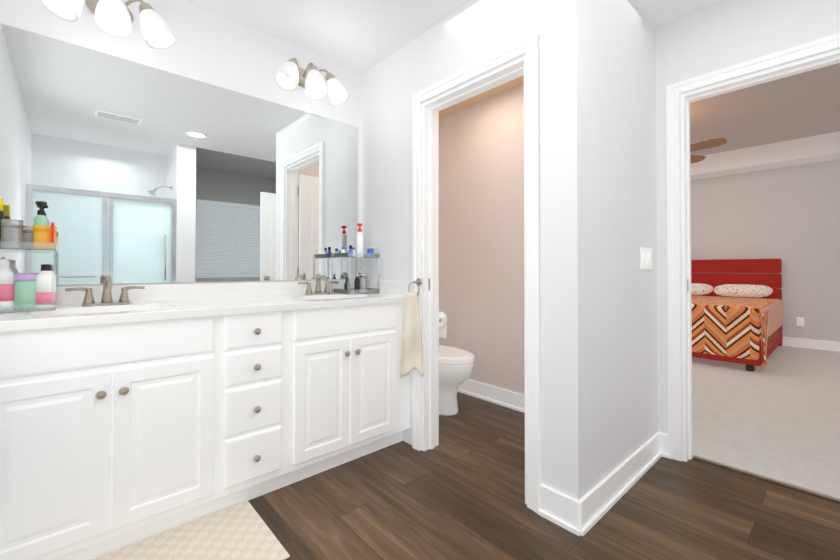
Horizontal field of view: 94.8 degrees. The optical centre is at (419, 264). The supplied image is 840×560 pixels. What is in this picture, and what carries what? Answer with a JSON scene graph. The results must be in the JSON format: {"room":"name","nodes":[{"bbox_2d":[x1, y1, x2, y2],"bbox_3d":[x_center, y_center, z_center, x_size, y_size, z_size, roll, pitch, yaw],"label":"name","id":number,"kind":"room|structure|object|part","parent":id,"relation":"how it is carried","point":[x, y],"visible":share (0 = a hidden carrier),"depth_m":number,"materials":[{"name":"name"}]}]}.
{"room":"bathroom","nodes":[
{"label":"bathroom","id":0,"kind":"room"},
{"bbox_2d":[0,0,361,287],"bbox_3d":[-1.190,-0.143,2.154,1.980,2.490,0.120,1,-1,-42],"label":"wall","id":1,"kind":"structure","parent":0,"point":[208,47],"depth_m":2.12,"materials":[{"name":"paint"}]},
{"bbox_2d":[40,0,175,48],"bbox_3d":[-1.382,-1.147,1.736,0.477,0.230,0.254,1,-1,-42],"label":"sconce","id":2,"kind":"object","parent":1,"relation":"attached to","point":[114,17],"visible":1,"depth_m":1.74,"materials":[{"name":"white glass"}]},
{"bbox_2d":[0,23,357,286],"bbox_3d":[-1.108,-0.444,2.145,1.795,1.088,0.006,1,-1,-42],"label":"wall mirror","id":3,"kind":"object","parent":1,"relation":"attached to","point":[129,172],"visible":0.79,"depth_m":1.96,"materials":[{"name":"white mirror"}]},
{"bbox_2d":[274,58,349,104],"bbox_3d":[-0.671,-1.140,2.381,0.477,0.230,0.254,1,-1,-42],"label":"sconce","id":4,"kind":"object","parent":1,"relation":"attached to","point":[290,75],"visible":1,"depth_m":2.35,"materials":[{"name":"white glass"}]},
{"bbox_2d":[362,0,590,500],"bbox_3d":[0.059,-0.141,2.338,0.120,2.490,1.894,1,-1,-42],"label":"wall","id":5,"kind":"structure","parent":0,"point":[470,33],"depth_m":1.70,"materials":[{"name":"paint"}]},
{"bbox_2d":[400,278,422,377],"bbox_3d":[-0.039,0.371,2.240,0.106,0.578,0.145,1,-1,-42],"label":"towel ring","id":6,"kind":"object","parent":5,"relation":"attached to","point":[411,357],"visible":1,"depth_m":2.23,"materials":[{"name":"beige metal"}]},
{"bbox_2d":[439,312,446,337],"bbox_3d":[0.069,0.393,2.526,0.147,0.176,0.158,1,-1,-42],"label":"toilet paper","id":7,"kind":"object","parent":5,"relation":"attached to","point":[442,325],"visible":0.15,"depth_m":2.51,"materials":[{"name":"white paper"}]},
{"bbox_2d":[412,33,540,513],"bbox_3d":[0.290,0.036,2.068,0.145,2.131,0.847,1,-1,-42],"label":"door frame","id":8,"kind":"structure","parent":5,"relation":"attached to","point":[527,66],"depth_m":2.08,"materials":[{"name":"white wood"}]},
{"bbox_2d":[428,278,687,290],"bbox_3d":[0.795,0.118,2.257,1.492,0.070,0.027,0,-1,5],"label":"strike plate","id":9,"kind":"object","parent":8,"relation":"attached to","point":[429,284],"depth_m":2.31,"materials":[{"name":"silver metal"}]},
{"bbox_2d":[458,379,670,535],"bbox_3d":[0.414,1.030,1.205,2.882,0.125,4.048,1,-1,-42],"label":"baseboard","id":10,"kind":"structure","parent":5,"relation":"attached to","point":[586,513],"depth_m":1.79,"materials":[{"name":"white wood"}]},
{"bbox_2d":[439,75,524,394],"bbox_3d":[0.390,-0.137,2.719,0.880,2.490,1.774,1,-1,-42],"label":"wall","id":11,"kind":"structure","parent":0,"point":[481,221],"depth_m":3.20,"materials":[{"name":"paint"}]},
{"bbox_2d":[182,0,839,179],"bbox_3d":[1.882,-1.548,3.090,7.770,0.340,6.170,1,-1,-42],"label":"ceiling","id":12,"kind":"structure","parent":0,"point":[792,120],"depth_m":3.32,"materials":[{"name":"white paint"}]},
{"bbox_2d":[690,137,726,162],"bbox_3d":[2.667,-1.344,4.314,1.228,0.560,1.232,1,-1,-42],"label":"ceiling fan","id":13,"kind":"object","parent":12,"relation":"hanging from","point":[707,144],"visible":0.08,"depth_m":3.97,"materials":[{"name":"brown wood"}]},
{"bbox_2d":[249,392,839,559],"bbox_3d":[0.588,1.120,0.985,3.065,0.060,4.830,1,-1,-42],"label":"floor","id":14,"kind":"structure","parent":0,"point":[457,492],"depth_m":1.71,"materials":[{"name":"brown wood"}]},
{"bbox_2d":[92,500,289,559],"bbox_3d":[-0.924,1.087,1.357,0.762,0.012,0.472,1,-1,-42],"label":"bath mat","id":15,"kind":"object","parent":14,"relation":"on","point":[240,531],"visible":1,"depth_m":1.50,"materials":[{"name":"beige fabric"}]},
{"bbox_2d":[0,274,411,559],"bbox_3d":[-0.909,0.575,1.925,1.854,1.049,0.578,1,-1,-42],"label":"bathroom vanity","id":16,"kind":"object","parent":14,"relation":"on","point":[130,414],"visible":1,"depth_m":1.57,"materials":[{"name":"white wood"}]},
{"bbox_2d":[0,279,411,338],"bbox_3d":[-0.913,0.160,1.934,1.854,0.120,0.567,1,-1,-42],"label":"countertop","id":17,"kind":"structure","parent":16,"relation":"on","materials":[{"name":"white stone"}]},
{"bbox_2d":[0,198,56,312],"bbox_3d":[-1.603,-0.054,1.514,0.260,0.467,0.218,1,-1,-42],"label":"organizer","id":18,"kind":"object","parent":17,"relation":"on","point":[34,292],"visible":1,"depth_m":1.52,"materials":[{"name":"plastic"}]},
{"bbox_2d":[331,223,379,294],"bbox_3d":[-0.432,-0.045,2.575,0.241,0.472,0.218,1,-1,-42],"label":"organizer","id":19,"kind":"object","parent":17,"relation":"on","point":[360,277],"visible":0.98,"depth_m":2.57,"materials":[{"name":"plastic"}]},
{"bbox_2d":[439,345,474,415],"bbox_3d":[0.077,0.725,3.054,0.450,0.775,0.834,1,-1,-42],"label":"toilet","id":20,"kind":"object","parent":14,"relation":"on","point":[456,365],"visible":0.33,"depth_m":2.79,"materials":[{"name":"ceramic"}]},
{"bbox_3d":[0.158,0.686,2.966,0.408,0.050,0.594,1,-1,-42],"label":"seat","id":21,"kind":"part","parent":20,"relation":"part of","materials":[{"name":"ceramic"}]},
{"bbox_2d":[589,0,657,489],"bbox_3d":[1.026,-0.144,2.017,0.880,2.490,0.120,1,-1,-42],"label":"wall","id":22,"kind":"structure","parent":0,"point":[623,284],"depth_m":1.91,"materials":[{"name":"paint"}]},
{"bbox_2d":[641,247,651,268],"bbox_3d":[1.256,-0.033,2.134,0.164,0.116,0.014,1,-1,-42],"label":"switch plate","id":23,"kind":"object","parent":22,"relation":"attached to","point":[646,258],"visible":1,"depth_m":2.12,"materials":[{"name":"white plastic"}]},
{"bbox_2d":[655,0,839,460],"bbox_3d":[1.746,-0.145,1.967,0.120,2.490,4.710,1,-1,-42],"label":"wall","id":24,"kind":"structure","parent":0,"point":[728,33],"depth_m":2.09,"materials":[{"name":"paint"}]},
{"bbox_2d":[666,33,839,461],"bbox_3d":[1.785,0.034,1.908,0.146,2.131,0.945,1,-1,-42],"label":"door frame","id":25,"kind":"structure","parent":24,"relation":"attached to","point":[673,134],"depth_m":2.17,"materials":[{"name":"white wood"}]},
{"bbox_2d":[693,455,839,502],"bbox_3d":[1.810,1.092,1.919,0.020,0.014,0.775,1,-1,-42],"label":"trim","id":26,"kind":"structure","parent":24,"relation":"attached to","point":[808,491],"depth_m":1.95,"materials":[{"name":"silver metal"}]},
{"bbox_2d":[691,159,839,341],"bbox_3d":[4.580,-0.151,5.973,0.120,2.590,5.740,1,-1,-42],"label":"wall","id":27,"kind":"structure","parent":0,"point":[789,216],"depth_m":5.32,"materials":[{"name":"beige paint"}]},
{"bbox_2d":[797,317,803,325],"bbox_3d":[5.157,0.776,5.230,0.008,0.116,0.072,1,-1,-42],"label":"electrical outlet plate","id":28,"kind":"object","parent":27,"relation":"attached to","point":[800,321],"visible":1,"depth_m":5.23,"materials":[{"name":"white plastic"}]},
{"bbox_2d":[782,337,839,351],"bbox_3d":[4.529,1.069,5.913,0.018,0.125,5.500,1,-1,-42],"label":"baseboard","id":29,"kind":"structure","parent":27,"relation":"attached to","point":[812,344],"depth_m":5.13,"materials":[{"name":"white wood"}]},
{"bbox_2d":[692,346,839,498],"bbox_3d":[2.837,1.151,4.379,4.825,0.072,5.740,1,-1,-42],"label":"floor","id":30,"kind":"structure","parent":0,"point":[778,418],"depth_m":2.79,"materials":[{"name":"beige carpet"}]},
{"bbox_2d":[691,259,782,371],"bbox_3d":[3.549,0.523,5.375,2.170,1.205,2.120,1,-1,-42],"label":"bed","id":31,"kind":"object","parent":30,"relation":"on","point":[737,314],"visible":0.56,"depth_m":4.39,"materials":[{"name":"fabric"}]},
{"bbox_2d":[691,292,782,343],"bbox_3d":[3.517,0.655,5.365,1.980,0.365,2.090,1,-1,-42],"label":"blanket","id":32,"kind":"object","parent":31,"relation":"on","point":[771,307],"depth_m":4.55,"materials":[{"name":"fabric"}]}
]}

